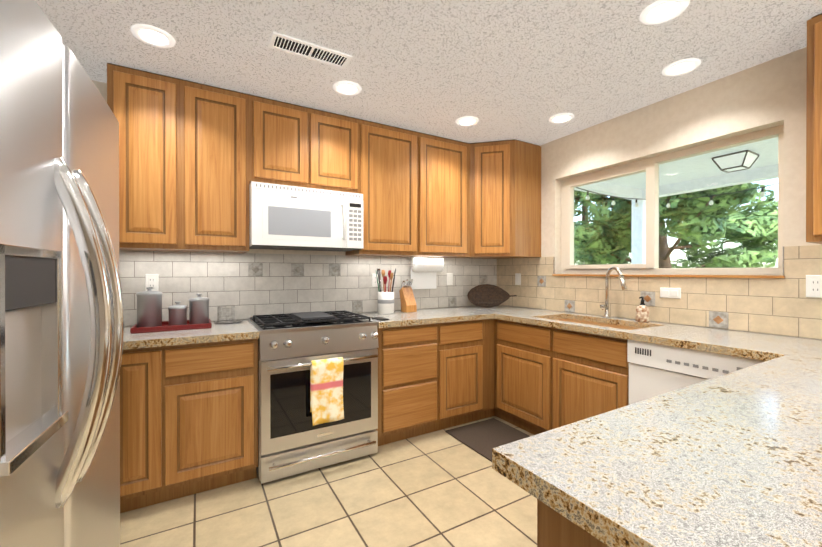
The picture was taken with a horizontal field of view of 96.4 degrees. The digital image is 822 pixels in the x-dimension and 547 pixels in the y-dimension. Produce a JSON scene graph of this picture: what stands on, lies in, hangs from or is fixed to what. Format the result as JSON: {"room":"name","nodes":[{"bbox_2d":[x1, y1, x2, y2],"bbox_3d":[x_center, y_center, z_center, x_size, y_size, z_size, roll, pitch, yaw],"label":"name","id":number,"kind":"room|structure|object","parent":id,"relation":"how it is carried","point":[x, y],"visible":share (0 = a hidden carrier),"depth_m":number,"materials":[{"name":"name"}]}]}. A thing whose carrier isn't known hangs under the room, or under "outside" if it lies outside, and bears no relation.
{"room":"kitchen","nodes":[
{"label":"kitchen","id":0,"kind":"room"},
{"bbox_2d":[92,80,474,326],"bbox_3d":[-0.766,0.029,3.040,4.160,2.440,0.150,0,0,-30],"label":"wall","id":1,"kind":"structure","parent":0,"point":[101,87],"depth_m":2.81,"materials":[{"name":"paint"}]},
{"bbox_2d":[107,63,182,251],"bbox_3d":[-1.621,-0.667,2.266,0.348,1.038,0.325,0,0,-30],"label":"upper cabinet","id":2,"kind":"object","parent":1,"relation":"attached to","point":[147,107],"depth_m":2.14,"materials":[{"name":"brown wood"}]},
{"bbox_2d":[183,80,250,252],"bbox_3d":[-1.304,-0.668,2.450,0.385,1.038,0.325,0,0,-30],"label":"upper cabinet","id":3,"kind":"object","parent":1,"relation":"attached to","point":[216,120],"depth_m":2.31,"materials":[{"name":"brown wood"}]},
{"bbox_2d":[251,95,310,187],"bbox_3d":[-0.970,-0.898,2.642,0.387,0.578,0.325,0,0,-30],"label":"upper cabinet","id":4,"kind":"object","parent":1,"relation":"attached to","point":[280,131],"depth_m":2.51,"materials":[{"name":"brown wood"}]},
{"bbox_2d":[249,181,362,251],"bbox_3d":[-0.770,-0.386,2.684,0.768,0.411,0.435,0,0,-30],"label":"microwave","id":5,"kind":"object","parent":4,"relation":"attached to","point":[284,217],"visible":1,"depth_m":2.52,"materials":[{"name":"white plastic"}]},
{"bbox_2d":[119,250,496,325],"bbox_3d":[-0.765,0.091,2.950,3.872,0.482,0.008,0,0,-30],"label":"backsplash","id":6,"kind":"structure","parent":1,"relation":"attached to","point":[219,279],"depth_m":2.81,"materials":[{"name":"white tile"}]},
{"bbox_2d":[145,274,158,290],"bbox_3d":[-1.695,0.061,2.402,0.072,0.116,0.008,0,0,-30],"label":"electrical outlet","id":7,"kind":"object","parent":6,"relation":"attached to","point":[151,280],"visible":0.92,"depth_m":2.40,"materials":[{"name":"white plastic"}]},
{"bbox_2d":[248,263,486,311],"bbox_3d":[-0.201,0.124,3.268,2.291,0.408,0.004,0,0,-30],"label":"accent tiles","id":8,"kind":"object","parent":6,"relation":"attached to","point":[255,269],"depth_m":3.01,"materials":[{"name":"grey tile"}]},
{"bbox_2d":[372,274,378,286],"bbox_3d":[-0.305,0.058,3.205,0.072,0.116,0.008,0,0,-30],"label":"electrical outlet","id":9,"kind":"object","parent":6,"relation":"attached to","point":[374,281],"visible":0.62,"depth_m":3.20,"materials":[{"name":"white plastic"}]},
{"bbox_2d":[447,273,452,284],"bbox_3d":[0.381,0.057,3.601,0.072,0.116,0.010,0,0,-30],"label":"light switch","id":10,"kind":"object","parent":6,"relation":"attached to","point":[449,278],"visible":1,"depth_m":3.60,"materials":[{"name":"white plastic"}]},
{"bbox_2d":[311,108,362,192],"bbox_3d":[-0.635,-0.899,2.836,0.387,0.578,0.325,0,0,-30],"label":"upper cabinet","id":11,"kind":"object","parent":1,"relation":"attached to","point":[336,139],"depth_m":2.70,"materials":[{"name":"brown wood"}]},
{"bbox_2d":[345,120,422,256],"bbox_3d":[-0.243,-0.670,3.063,0.519,1.038,0.325,0,0,-30],"label":"upper cabinet","id":12,"kind":"object","parent":1,"relation":"attached to","point":[392,193],"depth_m":2.93,"materials":[{"name":"brown wood"}]},
{"bbox_2d":[423,133,470,257],"bbox_3d":[0.223,-0.671,3.332,0.556,1.038,0.325,0,0,-30],"label":"upper cabinet","id":13,"kind":"object","parent":1,"relation":"attached to","point":[446,162],"depth_m":3.20,"materials":[{"name":"brown wood"}]},
{"bbox_2d":[411,256,443,288],"bbox_3d":[0.150,-0.004,3.353,0.332,0.294,0.128,0,0,-30],"label":"paper towel holder","id":14,"kind":"object","parent":13,"relation":"attached to","point":[423,272],"visible":1,"depth_m":3.35,"materials":[{"name":"white paper"}]},
{"bbox_2d":[459,139,540,258],"bbox_3d":[0.796,-0.672,3.512,0.616,1.038,0.588,0,0,-30],"label":"upper cabinet","id":15,"kind":"object","parent":1,"relation":"attached to","point":[506,174],"depth_m":3.29,"materials":[{"name":"brown wood"}]},
{"bbox_2d":[120,416,536,546],"bbox_3d":[0.803,1.290,0.330,4.160,0.060,6.422,0,0,-30],"label":"floor","id":16,"kind":"structure","parent":0,"point":[441,488],"depth_m":1.96,"materials":[{"name":"tile"}]},
{"bbox_2d":[0,0,123,546],"bbox_3d":[-1.083,0.377,0.691,0.871,1.763,0.922,0,0,-27],"label":"fridge","id":17,"kind":"object","parent":16,"relation":"on","point":[61,324],"visible":1,"depth_m":0.74,"materials":[{"name":"grey metal"}]},
{"bbox_2d":[0,0,63,546],"bbox_3d":[-0.697,0.347,0.601,0.078,1.703,0.418,0,0,-27],"label":"freezer","id":18,"kind":"object","parent":17,"relation":"in","point":[31,48],"depth_m":0.67,"materials":[{"name":"silver metal"}]},
{"bbox_2d":[120,345,166,512],"bbox_3d":[-1.581,0.815,2.131,0.277,0.875,0.610,0,0,-30],"label":"base cabinet","id":19,"kind":"object","parent":16,"relation":"on","point":[143,372],"depth_m":1.90,"materials":[{"name":"brown wood"}]},
{"bbox_2d":[167,341,257,500],"bbox_3d":[-1.257,0.814,2.318,0.470,0.875,0.610,0,0,-30],"label":"base cabinet","id":20,"kind":"object","parent":16,"relation":"on","point":[212,390],"depth_m":2.06,"materials":[{"name":"brown wood"}]},
{"bbox_2d":[123,319,258,348],"bbox_3d":[-1.367,0.357,2.229,0.747,0.040,0.638,0,0,-30],"label":"countertop","id":21,"kind":"structure","parent":20,"relation":"on","point":[243,330],"depth_m":2.03,"materials":[{"name":"beige stone"}]},
{"bbox_2d":[130,319,211,332],"bbox_3d":[-1.465,0.321,2.271,0.400,0.030,0.260,0,0,-30],"label":"tray","id":22,"kind":"object","parent":21,"relation":"on","point":[165,326],"visible":0.65,"depth_m":2.16,"materials":[{"name":"red"}]},
{"bbox_2d":[136,287,161,327],"bbox_3d":[-1.578,0.205,2.217,0.130,0.245,0.130,0,0,-30],"label":"canister","id":23,"kind":"object","parent":22,"relation":"on","point":[149,307],"visible":0.96,"depth_m":2.17,"materials":[{"name":"silver metal"}]},
{"bbox_2d":[168,301,186,325],"bbox_3d":[-1.448,0.249,2.281,0.102,0.155,0.102,0,0,-30],"label":"canister","id":24,"kind":"object","parent":22,"relation":"on","point":[177,313],"visible":0.92,"depth_m":2.24,"materials":[{"name":"silver metal"}]},
{"bbox_2d":[189,293,208,323],"bbox_3d":[-1.348,0.227,2.338,0.114,0.200,0.114,0,0,-30],"label":"canister","id":25,"kind":"object","parent":22,"relation":"on","point":[198,309],"visible":0.98,"depth_m":2.30,"materials":[{"name":"silver metal"}]},
{"bbox_2d":[219,306,234,319],"bbox_3d":[-1.306,0.280,2.606,0.100,0.100,0.022,0,0,-30],"label":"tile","id":26,"kind":"object","parent":21,"relation":"on","point":[226,312],"visible":0.93,"depth_m":2.60,"materials":[{"name":"grey tile"}]},
{"bbox_2d":[215,320,241,323],"bbox_3d":[-1.251,0.331,2.522,0.170,0.008,0.170,0,0,-30],"label":"trivet","id":27,"kind":"object","parent":21,"relation":"on","point":[227,321],"visible":1,"depth_m":2.54,"materials":[{"name":"silver metal"}]},
{"bbox_2d":[247,310,378,483],"bbox_3d":[-0.696,0.769,2.581,0.764,0.964,0.696,0,0,-30],"label":"range","id":28,"kind":"object","parent":16,"relation":"on","point":[292,440],"visible":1,"depth_m":2.30,"materials":[{"name":"silver metal"}]},
{"bbox_2d":[310,357,343,425],"bbox_3d":[-0.521,0.725,2.283,0.207,0.385,0.057,0,0,-30],"label":"hanging towel","id":29,"kind":"object","parent":28,"relation":"hanging from","point":[326,390],"visible":1,"depth_m":2.26,"materials":[{"name":"fabric"}]},
{"bbox_2d":[445,418,529,461],"bbox_3d":[0.793,1.245,2.494,0.510,0.012,1.220,0,0,-30],"label":"floor mat","id":30,"kind":"object","parent":16,"relation":"on","point":[484,438],"visible":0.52,"depth_m":2.81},
{"bbox_2d":[537,501,602,546],"bbox_3d":[1.412,0.820,0.875,2.193,0.875,0.880,0,0,-30],"label":"base cabinet","id":31,"kind":"object","parent":16,"relation":"on","point":[552,531],"depth_m":0.67,"materials":[{"name":"brown wood"}]},
{"bbox_2d":[349,305,821,546],"bbox_3d":[0.785,0.359,1.887,2.251,0.040,3.383,0,0,-30],"label":"countertop","id":32,"kind":"structure","parent":31,"relation":"on","point":[733,459],"depth_m":0.92,"materials":[{"name":"beige stone"}]},
{"bbox_2d":[371,317,388,320],"bbox_3d":[-0.227,0.330,2.692,0.075,0.008,0.150,0,0,-30],"label":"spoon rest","id":33,"kind":"object","parent":32,"relation":"on","point":[379,318],"visible":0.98,"depth_m":2.67,"materials":[{"name":"black plastic"}]},
{"bbox_2d":[376,268,395,313],"bbox_3d":[-0.208,0.145,3.077,0.172,0.375,0.174,0,0,-30],"label":"utensil crock","id":34,"kind":"object","parent":32,"relation":"on","point":[385,302],"visible":1,"depth_m":3.02,"materials":[{"name":"white ceramic"}]},
{"bbox_2d":[399,279,416,312],"bbox_3d":[-0.028,0.192,3.202,0.100,0.281,0.134,0,0,-30],"label":"knife block","id":35,"kind":"object","parent":32,"relation":"on","point":[408,301],"visible":1,"depth_m":3.18,"materials":[{"name":"brown wood"}]},
{"bbox_2d":[467,284,516,307],"bbox_3d":[0.770,0.214,3.507,0.371,0.227,0.294,0,0,-30],"label":"tray","id":36,"kind":"object","parent":32,"relation":"on","point":[487,295],"visible":1,"depth_m":3.49,"materials":[{"name":"brown wood"}]},
{"bbox_2d":[555,317,642,328],"bbox_3d":[1.294,0.465,2.625,0.416,0.202,0.776,0,0,-30],"label":"sink","id":37,"kind":"object","parent":32,"relation":"in","point":[556,318],"depth_m":2.73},
{"bbox_2d":[600,267,626,317],"bbox_3d":[1.494,0.142,2.692,0.138,0.385,0.239,0,0,-30],"label":"faucet","id":38,"kind":"object","parent":32,"relation":"on","point":[623,286],"visible":1,"depth_m":2.77,"materials":[{"name":"silver metal"}]},
{"bbox_2d":[636,296,648,321],"bbox_3d":[1.607,0.246,2.551,0.080,0.177,0.080,0,0,-30],"label":"soap dispenser","id":39,"kind":"object","parent":32,"relation":"on","point":[642,311],"visible":1,"depth_m":2.52,"materials":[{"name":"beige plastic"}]},
{"bbox_2d":[627,340,765,404],"bbox_3d":[1.659,0.817,2.015,0.606,0.872,0.600,0,0,-30],"label":"dishwasher","id":40,"kind":"object","parent":16,"relation":"on","point":[655,370],"visible":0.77,"depth_m":1.94,"materials":[{"name":"white"}]},
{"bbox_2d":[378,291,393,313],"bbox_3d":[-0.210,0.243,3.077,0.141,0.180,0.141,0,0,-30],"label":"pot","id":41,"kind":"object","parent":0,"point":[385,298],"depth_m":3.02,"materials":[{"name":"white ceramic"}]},
{"bbox_2d":[35,0,821,145],"bbox_3d":[0.803,-1.220,0.320,4.160,0.080,6.422,0,0,-30],"label":"ceiling","id":42,"kind":"structure","parent":0,"point":[521,70],"depth_m":1.96,"materials":[{"name":"white paint"}]},
{"bbox_2d":[131,24,175,47],"bbox_3d":[-1.286,-1.182,1.837,0.184,0.008,0.184,0,0,-30],"label":"recessed light","id":43,"kind":"object","parent":42,"relation":"in","point":[153,36],"visible":1,"depth_m":1.83,"materials":[{"name":"white plastic"}]},
{"bbox_2d":[269,31,351,68],"bbox_3d":[-0.531,-1.182,1.959,0.410,0.008,0.135,0,0,-30],"label":"ceiling vent","id":44,"kind":"object","parent":42,"relation":"in","point":[299,47],"visible":1,"depth_m":1.95,"materials":[{"name":"white metal"}]},
{"bbox_2d":[333,81,361,95],"bbox_3d":[-0.408,-1.184,2.356,0.184,0.008,0.184,0,0,-30],"label":"recessed light","id":45,"kind":"object","parent":42,"relation":"in","point":[348,88],"visible":1,"depth_m":2.35,"materials":[{"name":"white"}]},
{"bbox_2d":[455,116,478,125],"bbox_3d":[0.439,-1.186,2.869,0.184,0.008,0.184,0,0,-30],"label":"recessed light","id":46,"kind":"object","parent":42,"relation":"in","point":[467,121],"visible":1,"depth_m":2.86,"materials":[{"name":"white"}]},
{"bbox_2d":[549,113,573,123],"bbox_3d":[1.152,-1.185,2.813,0.184,0.008,0.184,0,0,-30],"label":"recessed light","id":47,"kind":"object","parent":42,"relation":"in","point":[561,118],"visible":1,"depth_m":2.80,"materials":[{"name":"white"}]},
{"bbox_2d":[640,0,688,24],"bbox_3d":[1.139,-1.181,1.657,0.184,0.008,0.184,0,0,-30],"label":"recessed light","id":48,"kind":"object","parent":42,"relation":"in","point":[659,12],"visible":1,"depth_m":1.65,"materials":[{"name":"white"}]},
{"bbox_2d":[662,58,700,76],"bbox_3d":[1.555,-1.183,2.116,0.184,0.008,0.184,0,0,-30],"label":"recessed light","id":49,"kind":"object","parent":42,"relation":"in","point":[680,67],"visible":1,"depth_m":2.11,"materials":[{"name":"white"}]},
{"bbox_2d":[506,47,821,339],"bbox_3d":[2.538,0.036,1.299,0.180,2.440,6.172,0,0,-30],"label":"wall","id":50,"kind":"structure","parent":0,"point":[767,94],"depth_m":2.33,"materials":[{"name":"paint"}]},
{"bbox_2d":[497,245,821,339],"bbox_3d":[1.771,0.094,2.439,0.008,0.482,3.414,0,0,-30],"label":"backsplash","id":51,"kind":"structure","parent":50,"relation":"attached to","point":[785,306],"depth_m":2.34,"materials":[{"name":"beige tile"}]},
{"bbox_2d":[515,273,520,284],"bbox_3d":[1.061,0.057,3.649,0.010,0.116,0.072,0,0,-30],"label":"light switch","id":52,"kind":"object","parent":51,"relation":"attached to","point":[517,278],"visible":1,"depth_m":3.64,"materials":[{"name":"white plastic"}]},
{"bbox_2d":[537,276,727,328],"bbox_3d":[1.543,0.177,2.822,0.004,0.305,1.434,0,0,-30],"label":"decorative tile","id":53,"kind":"object","parent":51,"relation":"attached to","point":[718,319],"depth_m":2.57,"materials":[{"name":"grey tile"}]},
{"bbox_2d":[660,287,680,298],"bbox_3d":[1.742,0.131,2.470,0.010,0.070,0.125,0,0,-30],"label":"light switch","id":54,"kind":"object","parent":51,"relation":"attached to","point":[670,293],"visible":1,"depth_m":2.47,"materials":[{"name":"white plastic"}]},
{"bbox_2d":[806,275,821,297],"bbox_3d":[2.080,0.066,1.887,0.008,0.116,0.072,0,0,-30],"label":"electrical outlet","id":55,"kind":"object","parent":51,"relation":"attached to","point":[813,285],"visible":1,"depth_m":1.89,"materials":[{"name":"white plastic"}]},
{"bbox_2d":[552,274,784,278],"bbox_3d":[1.684,0.016,2.660,0.107,0.016,1.504,0,0,-30],"label":"window sill","id":56,"kind":"structure","parent":50,"relation":"attached to","point":[727,276],"depth_m":2.35,"materials":[{"name":"brown wood"}]},
{"bbox_2d":[561,124,783,274],"bbox_3d":[1.756,-0.416,2.700,0.082,0.848,1.484,0,0,-30],"label":"window frame","id":57,"kind":"structure","parent":50,"relation":"in","point":[649,166],"depth_m":2.65,"materials":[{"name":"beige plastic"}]},
{"bbox_2d":[573,136,777,267],"bbox_3d":[1.758,-0.416,2.701,0.004,0.758,1.394,0,0,-30],"label":"window glass","id":58,"kind":"structure","parent":57,"relation":"in","point":[687,211],"depth_m":2.45,"materials":[{"name":"clear glass"}]},
{"bbox_2d":[782,247,783,278],"bbox_3d":[2.025,-0.059,1.996,0.010,0.174,0.006,0,0,-30],"label":"trim","id":59,"kind":"structure","parent":50,"relation":"attached to","point":[783,262],"depth_m":1.99,"materials":[{"name":"beige tile"}]},
{"bbox_2d":[806,13,821,243],"bbox_3d":[2.083,-0.664,1.567,0.333,1.038,0.487,0,0,-30],"label":"upper cabinet","id":60,"kind":"object","parent":50,"relation":"attached to","point":[813,81],"depth_m":1.67,"materials":[{"name":"brown wood"}]},
{"label":"outside","id":61,"kind":"structure","parent":0,"visible":0},
{"bbox_3d":[14.047,1.388,18.483,36.940,0.200,42.000,0,0,-30],"label":"ground","id":62,"kind":"structure","parent":61,"visible":0},
{"bbox_2d":[575,194,630,264],"bbox_3d":[8.384,-4.137,17.566,7.125,10.857,8.094,0,0,-30],"label":"tree","id":63,"kind":"object","parent":62,"relation":"on","point":[591,215],"depth_m":17.32,"materials":[{"name":"green plant"}]},
{"bbox_2d":[631,198,645,263],"bbox_3d":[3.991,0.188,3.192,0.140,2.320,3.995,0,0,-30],"label":"patio post","id":64,"kind":"object","parent":62,"relation":"on","point":[641,238],"depth_m":4.80,"materials":[{"name":"white paint"}]},
{"bbox_2d":[574,137,777,199],"bbox_3d":[3.558,-1.067,1.900,2.189,0.200,5.800,0,0,-30],"label":"roof","id":65,"kind":"structure","parent":64,"relation":"on","point":[766,145],"depth_m":3.98,"materials":[{"name":"white paint"}]},
{"bbox_2d":[575,183,777,207],"bbox_3d":[3.077,-0.895,2.635,1.995,0.278,3.755,0,0,-30],"label":"string lights","id":66,"kind":"object","parent":65,"relation":"hanging from","point":[762,194],"depth_m":4.14,"materials":[{"name":"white plastic"}]},
{"bbox_2d":[712,150,758,172],"bbox_3d":[2.984,-1.018,3.382,0.262,0.126,0.262,0,0,-30],"label":"lantern","id":67,"kind":"object","parent":65,"relation":"attached to","point":[732,165],"depth_m":3.32,"materials":[{"name":"white glass"}]},
{"bbox_2d":[574,193,777,264],"bbox_3d":[5.780,-3.772,11.419,6.674,10.196,7.808,0,0,-30],"label":"tree","id":68,"kind":"object","parent":62,"relation":"on","point":[612,232],"depth_m":9.06,"materials":[{"name":"green plant"}]},
{"bbox_2d":[574,182,777,267],"bbox_3d":[6.030,-3.221,9.662,7.608,9.133,6.998,0,0,-30],"label":"tree","id":69,"kind":"object","parent":62,"relation":"on","point":[695,207],"depth_m":8.69,"materials":[{"name":"green plant"}]}
]}

